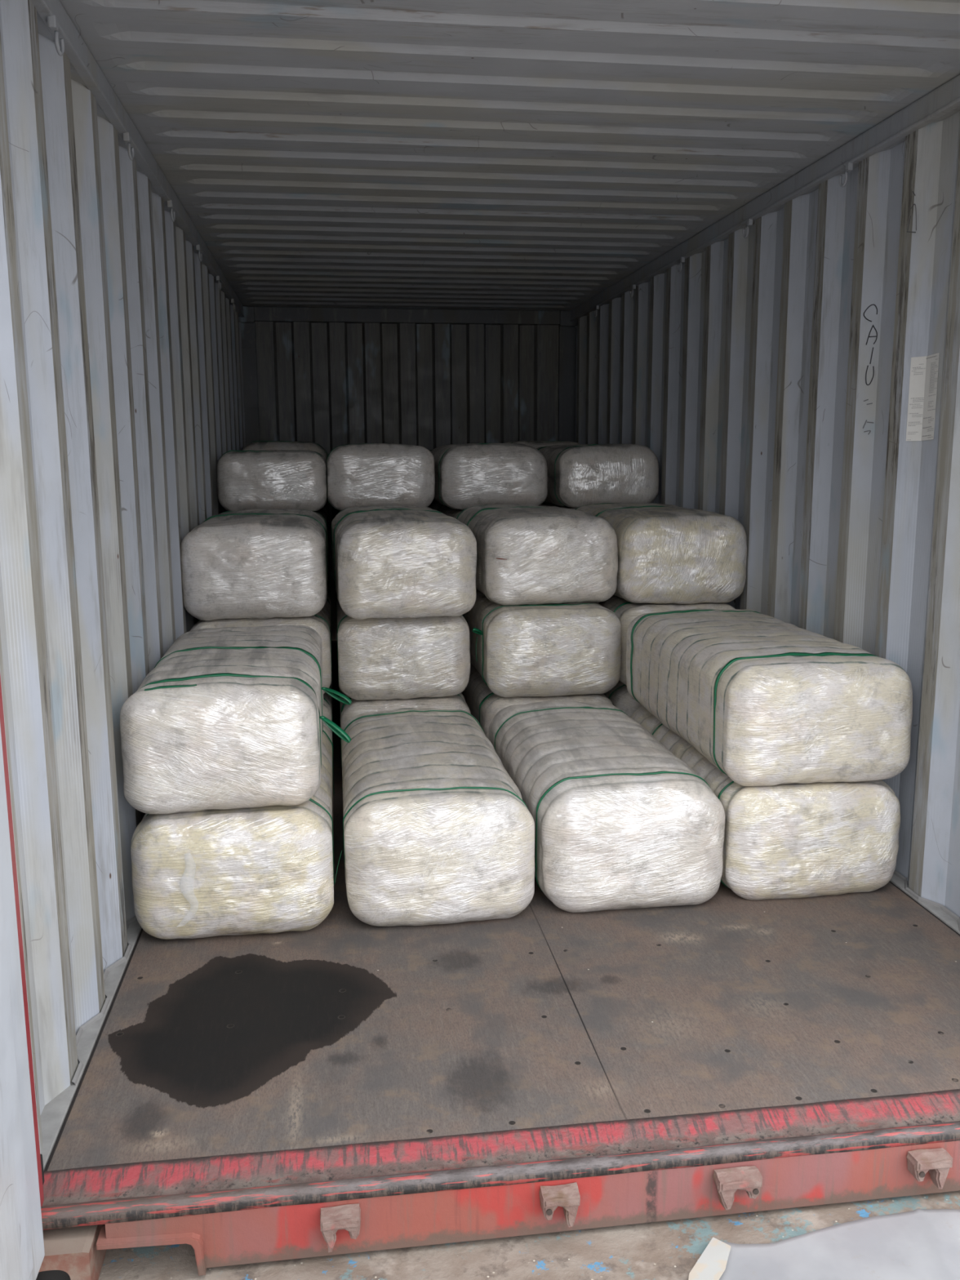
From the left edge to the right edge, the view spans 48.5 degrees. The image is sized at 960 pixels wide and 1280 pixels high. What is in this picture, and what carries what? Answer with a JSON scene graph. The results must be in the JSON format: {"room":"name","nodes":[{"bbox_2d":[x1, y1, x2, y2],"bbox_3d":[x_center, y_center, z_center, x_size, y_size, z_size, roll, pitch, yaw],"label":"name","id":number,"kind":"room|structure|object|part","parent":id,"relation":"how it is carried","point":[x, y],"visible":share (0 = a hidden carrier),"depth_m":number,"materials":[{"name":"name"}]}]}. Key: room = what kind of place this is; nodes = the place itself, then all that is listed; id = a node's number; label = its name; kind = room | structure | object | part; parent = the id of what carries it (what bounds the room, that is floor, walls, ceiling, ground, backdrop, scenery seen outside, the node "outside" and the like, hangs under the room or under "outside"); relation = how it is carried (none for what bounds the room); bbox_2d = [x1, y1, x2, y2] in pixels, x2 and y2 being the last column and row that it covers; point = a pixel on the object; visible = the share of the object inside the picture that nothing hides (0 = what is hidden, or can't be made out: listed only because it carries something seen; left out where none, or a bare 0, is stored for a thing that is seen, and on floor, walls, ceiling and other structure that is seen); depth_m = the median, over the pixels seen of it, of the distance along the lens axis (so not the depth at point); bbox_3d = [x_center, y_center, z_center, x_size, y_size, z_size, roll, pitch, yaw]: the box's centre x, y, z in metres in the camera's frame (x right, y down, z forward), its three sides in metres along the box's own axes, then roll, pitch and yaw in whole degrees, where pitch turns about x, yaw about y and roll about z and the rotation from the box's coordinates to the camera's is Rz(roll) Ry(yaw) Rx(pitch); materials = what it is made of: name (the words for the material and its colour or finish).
{"room":"shipping container","nodes":[
{"label":"shipping container","id":0,"kind":"room"},
{"bbox_2d":[0,0,245,1154],"bbox_3d":[-1.279,-0.611,4.731,0.039,2.350,6.005,-2,10,-8],"label":"wall","id":1,"kind":"structure","parent":0,"point":[122,397],"depth_m":2.61,"materials":[{"name":"metal"}]},
{"bbox_2d":[0,667,44,1206],"bbox_3d":[-0.867,-0.192,1.782,0.085,2.610,0.115,-2,10,-8],"label":"post","id":2,"kind":"object","parent":1,"relation":"attached to","point":[39,1157],"visible":0.29,"depth_m":1.91,"materials":[{"name":"metal"}]},
{"bbox_2d":[0,724,44,1279],"bbox_3d":[-0.733,-0.016,1.153,0.067,2.482,1.160,-2,10,-8],"label":"door","id":3,"kind":"structure","parent":2,"relation":"attached to","point":[22,1253],"depth_m":1.75,"materials":[{"name":"paint"}]},
{"bbox_2d":[40,915,142,1171],"bbox_3d":[-1.276,0.529,4.957,0.064,0.042,5.950,-2,10,-8],"label":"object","id":4,"kind":"structure","parent":1,"relation":"attached to","point":[53,1115],"depth_m":2.48,"materials":[{"name":"paint"}]},
{"bbox_2d":[30,0,244,317],"bbox_3d":[-1.273,-1.750,4.532,0.084,0.144,6.010,-2,10,-8],"label":"rail","id":5,"kind":"object","parent":1,"relation":"attached to","point":[54,23],"visible":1,"depth_m":3.08,"materials":[{"name":"metal"}]},
{"bbox_2d":[255,321,559,640],"bbox_3d":[-0.499,-1.140,7.844,2.180,2.320,0.043,-2,10,-8],"label":"wall","id":6,"kind":"structure","parent":0,"point":[331,385],"depth_m":7.72,"materials":[{"name":"metal"}]},
{"bbox_2d":[238,306,259,444],"bbox_3d":[-1.645,-1.145,7.663,0.150,2.401,0.100,-2,10,-8],"label":"post","id":7,"kind":"object","parent":6,"relation":"attached to","point":[250,378],"visible":0.36,"depth_m":7.51,"materials":[{"name":"metal"}]},
{"bbox_2d":[253,306,559,325],"bbox_3d":[-0.503,-2.331,7.628,2.470,0.130,0.095,-2,10,-8],"label":"beam","id":8,"kind":"structure","parent":6,"relation":"attached to","point":[262,313],"depth_m":7.59,"materials":[{"name":"metal"}]},
{"bbox_2d":[557,310,577,442],"bbox_3d":[0.653,-1.208,7.970,0.150,2.401,0.100,-2,10,-8],"label":"post","id":9,"kind":"object","parent":6,"relation":"attached to","point":[567,350],"visible":0.41,"depth_m":7.81,"materials":[{"name":"metal"}]},
{"bbox_2d":[44,640,959,1171],"bbox_3d":[-0.089,0.503,5.117,2.328,0.028,5.950,-2,10,-8],"label":"floor","id":10,"kind":"structure","parent":0,"point":[344,1029],"depth_m":2.58,"materials":[{"name":"brown wood"}]},
{"bbox_2d":[130,724,334,939],"bbox_3d":[-0.773,0.575,3.572,0.566,0.366,1.280,-2,10,-8],"label":"bale","id":11,"kind":"object","parent":10,"relation":"on","point":[268,869],"visible":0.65,"depth_m":2.97,"materials":[{"name":"white plastic"}]},
{"bbox_2d":[120,625,351,813],"bbox_3d":[-0.746,0.208,3.508,0.646,0.371,1.204,-2,10,-8],"label":"bale","id":12,"kind":"object","parent":11,"relation":"on","point":[228,717],"visible":1,"depth_m":2.95,"materials":[{"name":"white plastic"}]},
{"bbox_2d":[322,671,333,743],"bbox_3d":[-0.968,0.341,4.947,0.565,0.358,1.191,-2,10,-8],"label":"bale","id":13,"kind":"object","parent":10,"relation":"on","point":[327,711],"visible":0.09,"depth_m":4.51,"materials":[{"name":"white plastic"}]},
{"bbox_2d":[190,594,332,693],"bbox_3d":[-0.969,-0.005,4.873,0.576,0.346,1.179,-2,10,-8],"label":"bale","id":14,"kind":"object","parent":13,"relation":"on","point":[321,622],"visible":0.22,"depth_m":4.36,"materials":[{"name":"white plastic"}]},
{"bbox_2d":[180,509,328,620],"bbox_3d":[-0.975,-0.370,4.791,0.570,0.400,1.224,-2,10,-8],"label":"bale","id":15,"kind":"object","parent":14,"relation":"on","point":[250,563],"visible":1,"depth_m":4.22,"materials":[{"name":"white plastic"}]},
{"bbox_2d":[338,687,471,728],"bbox_3d":[-0.378,0.332,4.986,0.554,0.358,1.191,-2,10,-8],"label":"bale","id":16,"kind":"object","parent":10,"relation":"on","point":[347,712],"visible":0.16,"depth_m":4.43,"materials":[{"name":"white plastic"}]},
{"bbox_2d":[336,598,470,700],"bbox_3d":[-0.381,-0.018,4.912,0.550,0.354,1.199,-2,10,-8],"label":"bale","id":17,"kind":"object","parent":16,"relation":"on","point":[384,658],"visible":0.7,"depth_m":4.34,"materials":[{"name":"white plastic"}]},
{"bbox_2d":[331,505,476,619],"bbox_3d":[-0.375,-0.384,4.792,0.556,0.406,1.324,-2,10,-9],"label":"bale","id":18,"kind":"object","parent":17,"relation":"on","point":[388,561],"visible":1,"depth_m":4.17,"materials":[{"name":"white plastic"}]},
{"bbox_2d":[334,707,534,926],"bbox_3d":[-0.200,0.544,3.648,0.599,0.395,1.269,-2,10,-8],"label":"bale","id":19,"kind":"object","parent":10,"relation":"on","point":[437,829],"visible":1,"depth_m":3.07,"materials":[{"name":"white plastic"}]},
{"bbox_2d":[461,662,613,739],"bbox_3d":[0.230,0.320,5.037,0.572,0.358,1.194,-2,10,-8],"label":"bale","id":20,"kind":"object","parent":10,"relation":"on","point":[483,704],"visible":0.06,"depth_m":4.51,"materials":[{"name":"white plastic"}]},
{"bbox_2d":[462,588,621,697],"bbox_3d":[0.215,-0.035,4.947,0.622,0.370,1.202,-2,10,-8],"label":"bale","id":21,"kind":"object","parent":20,"relation":"on","point":[548,649],"visible":0.7,"depth_m":4.38,"materials":[{"name":"white plastic"}]},
{"bbox_2d":[456,503,617,605],"bbox_3d":[0.231,-0.430,5.005,0.576,0.387,1.200,-2,10,-8],"label":"bale","id":22,"kind":"object","parent":21,"relation":"on","point":[527,554],"visible":0.9,"depth_m":4.44,"materials":[{"name":"white plastic"}]},
{"bbox_2d":[488,701,724,912],"bbox_3d":[0.389,0.520,3.738,0.570,0.406,1.246,-2,10,-8],"label":"bale","id":23,"kind":"object","parent":10,"relation":"on","point":[622,821],"visible":0.86,"depth_m":3.17,"materials":[{"name":"white plastic"}]},
{"bbox_2d":[603,680,642,717],"bbox_3d":[0.796,0.292,5.182,0.570,0.358,1.191,-2,10,-8],"label":"bale","id":24,"kind":"object","parent":10,"relation":"on","point":[620,696],"visible":0.02,"depth_m":4.61,"materials":[{"name":"white plastic"}]},
{"bbox_2d":[596,595,734,685],"bbox_3d":[0.796,-0.064,5.120,0.567,0.362,1.204,-2,10,-8],"label":"bale","id":25,"kind":"object","parent":24,"relation":"on","point":[626,611],"visible":0.06,"depth_m":4.57,"materials":[{"name":"white plastic"}]},
{"bbox_2d":[574,502,746,604],"bbox_3d":[0.799,-0.441,5.083,0.566,0.392,1.242,-2,10,-8],"label":"bale","id":26,"kind":"object","parent":25,"relation":"on","point":[668,553],"visible":0.78,"depth_m":4.50,"materials":[{"name":"white plastic"}]},
{"bbox_2d":[631,706,900,900],"bbox_3d":[0.979,0.522,3.845,0.610,0.360,1.265,-2,10,-8],"label":"bale","id":27,"kind":"object","parent":10,"relation":"on","point":[784,841],"visible":0.48,"depth_m":3.24,"materials":[{"name":"white plastic"}]},
{"bbox_2d":[626,608,912,786],"bbox_3d":[0.956,0.151,3.788,0.595,0.383,1.287,-2,10,-8],"label":"bale","id":28,"kind":"object","parent":27,"relation":"on","point":[767,700],"visible":1,"depth_m":3.21,"materials":[{"name":"white plastic"}]},
{"bbox_3d":[-1.292,-0.065,7.294,0.551,0.356,1.103,-2,10,-8],"label":"bale","id":29,"kind":"object","parent":10,"relation":"on","visible":0},
{"bbox_3d":[-1.294,-0.417,7.232,0.551,0.356,1.103,-2,10,-8],"label":"bale","id":30,"kind":"object","parent":29,"relation":"on","visible":0},
{"bbox_2d":[322,502,328,546],"bbox_3d":[-1.296,-0.769,7.171,0.551,0.356,1.103,-2,10,-8],"label":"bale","id":31,"kind":"object","parent":30,"relation":"on","point":[325,507],"visible":0.15,"depth_m":6.86,"materials":[{"name":"white plastic"}]},
{"bbox_2d":[241,440,328,460],"bbox_3d":[-1.285,-1.129,7.093,0.545,0.378,1.080,-2,10,-8],"label":"bale","id":32,"kind":"object","parent":31,"relation":"on","point":[256,445],"visible":0.27,"depth_m":6.59,"materials":[{"name":"white plastic"}]},
{"bbox_3d":[-1.129,0.140,6.112,0.551,0.356,1.103,-2,10,-8],"label":"bale","id":33,"kind":"object","parent":10,"relation":"on","visible":0},
{"bbox_3d":[-1.130,-0.212,6.051,0.551,0.356,1.103,-2,10,-8],"label":"bale","id":34,"kind":"object","parent":33,"relation":"on","visible":0},
{"bbox_2d":[312,507,328,566],"bbox_3d":[-1.132,-0.564,5.990,0.551,0.356,1.103,-2,10,-8],"label":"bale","id":35,"kind":"object","parent":34,"relation":"on","point":[322,513],"visible":0.15,"depth_m":5.85,"materials":[{"name":"white plastic"}]},
{"bbox_2d":[216,449,327,511],"bbox_3d":[-1.128,-0.894,5.922,0.557,0.314,1.160,-2,10,-8],"label":"bale","id":36,"kind":"object","parent":35,"relation":"on","point":[253,479],"visible":0.86,"depth_m":5.38,"materials":[{"name":"white plastic"}]},
{"bbox_3d":[-0.541,0.127,6.171,0.551,0.356,1.103,-2,10,-8],"label":"bale","id":37,"kind":"object","parent":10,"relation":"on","visible":0},
{"bbox_3d":[-0.543,-0.225,6.110,0.551,0.356,1.103,-2,10,-8],"label":"bale","id":38,"kind":"object","parent":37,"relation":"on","visible":0},
{"bbox_3d":[-0.544,-0.577,6.049,0.551,0.356,1.103,-2,10,-8],"label":"bale","id":39,"kind":"object","parent":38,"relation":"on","visible":0},
{"bbox_2d":[326,443,435,510],"bbox_3d":[-0.575,-0.924,5.981,0.557,0.348,1.162,-2,10,-8],"label":"bale","id":40,"kind":"object","parent":39,"relation":"on","point":[364,474],"visible":0.88,"depth_m":5.43,"materials":[{"name":"white plastic"}]},
{"bbox_3d":[0.057,0.105,6.281,0.551,0.356,1.103,-2,10,-8],"label":"bale","id":41,"kind":"object","parent":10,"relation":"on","visible":0},
{"bbox_3d":[0.056,-0.247,6.219,0.551,0.356,1.103,-2,10,-8],"label":"bale","id":42,"kind":"object","parent":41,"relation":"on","visible":0},
{"bbox_2d":[436,504,463,518],"bbox_3d":[0.054,-0.599,6.158,0.551,0.356,1.103,-2,10,-8],"label":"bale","id":43,"kind":"object","parent":42,"relation":"on","point":[453,513],"visible":0.02,"depth_m":5.99,"materials":[{"name":"white plastic"}]},
{"bbox_2d":[431,442,547,509],"bbox_3d":[0.011,-0.947,6.088,0.570,0.351,1.164,-2,10,-8],"label":"bale","id":44,"kind":"object","parent":43,"relation":"on","point":[467,475],"visible":0.78,"depth_m":5.54,"materials":[{"name":"white plastic"}]},
{"bbox_3d":[0.631,0.088,6.367,0.551,0.356,1.103,-2,10,-8],"label":"bale","id":45,"kind":"object","parent":10,"relation":"on","visible":0},
{"bbox_3d":[0.629,-0.264,6.306,0.551,0.356,1.103,-2,10,-8],"label":"bale","id":46,"kind":"object","parent":45,"relation":"on","visible":0},
{"bbox_2d":[540,502,577,509],"bbox_3d":[0.627,-0.617,6.245,0.551,0.356,1.103,-2,10,-8],"label":"bale","id":47,"kind":"object","parent":46,"relation":"on","point":[544,504],"visible":0.02,"depth_m":6.19,"materials":[{"name":"white plastic"}]},
{"bbox_2d":[536,444,658,507],"bbox_3d":[0.633,-0.963,6.197,0.564,0.340,1.164,-2,10,-8],"label":"bale","id":48,"kind":"object","parent":47,"relation":"on","point":[579,475],"visible":0.8,"depth_m":5.65,"materials":[{"name":"white plastic"}]},
{"bbox_3d":[-0.105,-0.097,7.452,0.551,0.356,1.103,-2,10,-8],"label":"bale","id":49,"kind":"object","parent":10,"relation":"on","visible":0},
{"bbox_3d":[-0.106,-0.450,7.391,0.551,0.356,1.103,-2,10,-8],"label":"bale","id":50,"kind":"object","parent":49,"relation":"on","visible":0},
{"bbox_2d":[427,500,441,510],"bbox_3d":[-0.108,-0.802,7.330,0.551,0.356,1.103,-2,10,-8],"label":"bale","id":51,"kind":"object","parent":50,"relation":"on","point":[434,504],"visible":0.02,"depth_m":6.82,"materials":[{"name":"white plastic"}]},
{"bbox_3d":[0.469,-0.115,7.539,0.551,0.356,1.103,-2,10,-8],"label":"bale","id":52,"kind":"object","parent":10,"relation":"on","visible":0},
{"bbox_3d":[0.467,-0.467,7.478,0.551,0.356,1.103,-2,10,-8],"label":"bale","id":53,"kind":"object","parent":52,"relation":"on","visible":0},
{"bbox_3d":[0.465,-0.820,7.416,0.551,0.356,1.103,-2,10,-8],"label":"bale","id":54,"kind":"object","parent":53,"relation":"on","visible":0},
{"bbox_2d":[503,440,579,448],"bbox_3d":[0.375,-1.175,7.323,0.557,0.373,1.064,-2,10,-8],"label":"bale","id":55,"kind":"object","parent":54,"relation":"on","point":[535,444],"visible":0.14,"depth_m":6.85,"materials":[{"name":"white plastic"}]},
{"bbox_2d":[59,0,959,311],"bbox_3d":[-0.096,-1.864,4.675,2.400,0.018,6.011,-2,10,-8],"label":"ceiling","id":56,"kind":"structure","parent":0,"point":[451,154],"depth_m":3.32,"materials":[{"name":"paint"}]},
{"bbox_2d":[97,1190,959,1279],"bbox_3d":[0.314,1.254,2.255,28.000,0.200,28.000,-2,10,-8],"label":"ground","id":57,"kind":"structure","parent":0,"point":[667,1250],"depth_m":2.06,"materials":[{"name":"concrete"}]},
{"bbox_2d":[688,1208,959,1279],"bbox_3d":[0.746,1.216,1.795,1.563,0.016,0.699,-2,10,-8],"label":"plastic sheet","id":58,"kind":"object","parent":57,"relation":"on","point":[917,1244],"visible":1,"depth_m":2.04,"materials":[{"name":"white plastic"}]},
{"bbox_2d":[575,111,959,917],"bbox_3d":[1.097,-0.677,5.049,0.040,2.350,6.007,-2,10,-8],"label":"wall","id":59,"kind":"structure","parent":0,"point":[766,378],"depth_m":3.78,"materials":[{"name":"metal"}]},
{"bbox_2d":[35,1088,959,1279],"bbox_3d":[0.340,1.083,2.159,2.405,0.166,0.177,-2,10,-8],"label":"sill","id":60,"kind":"structure","parent":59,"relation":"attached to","point":[236,1209],"depth_m":2.09,"materials":[{"name":"metal"}]},
{"bbox_3d":[0.336,1.014,2.173,2.405,0.033,0.086,-2,10,-8],"label":"tread plate","id":61,"kind":"part","parent":60,"relation":"part of","materials":[{"name":"red metal"}]},
{"bbox_3d":[0.413,1.100,2.146,2.265,0.122,0.068,-2,10,-8],"label":"sill","id":62,"kind":"part","parent":60,"relation":"part of","materials":[{"name":"red metal"}]},
{"bbox_2d":[569,74,959,321],"bbox_3d":[1.082,-1.815,4.846,0.084,0.144,6.010,-2,10,-8],"label":"rail","id":63,"kind":"object","parent":59,"relation":"attached to","point":[942,103],"visible":0.99,"depth_m":3.89,"materials":[{"name":"metal"}]},
{"bbox_2d":[906,352,939,440],"bbox_3d":[1.348,-0.735,3.237,0.015,0.256,0.118,-4,10,-19],"label":"paper label","id":64,"kind":"object","parent":59,"relation":"attached to","point":[923,380],"visible":1,"depth_m":3.25,"materials":[{"name":"white paper"}]},
{"bbox_2d":[889,870,959,934],"bbox_3d":[1.098,0.464,5.274,0.064,0.042,5.950,-2,10,-8],"label":"baseboard","id":65,"kind":"structure","parent":59,"relation":"attached to","point":[942,913],"depth_m":3.23,"materials":[{"name":"paint"}]}
]}

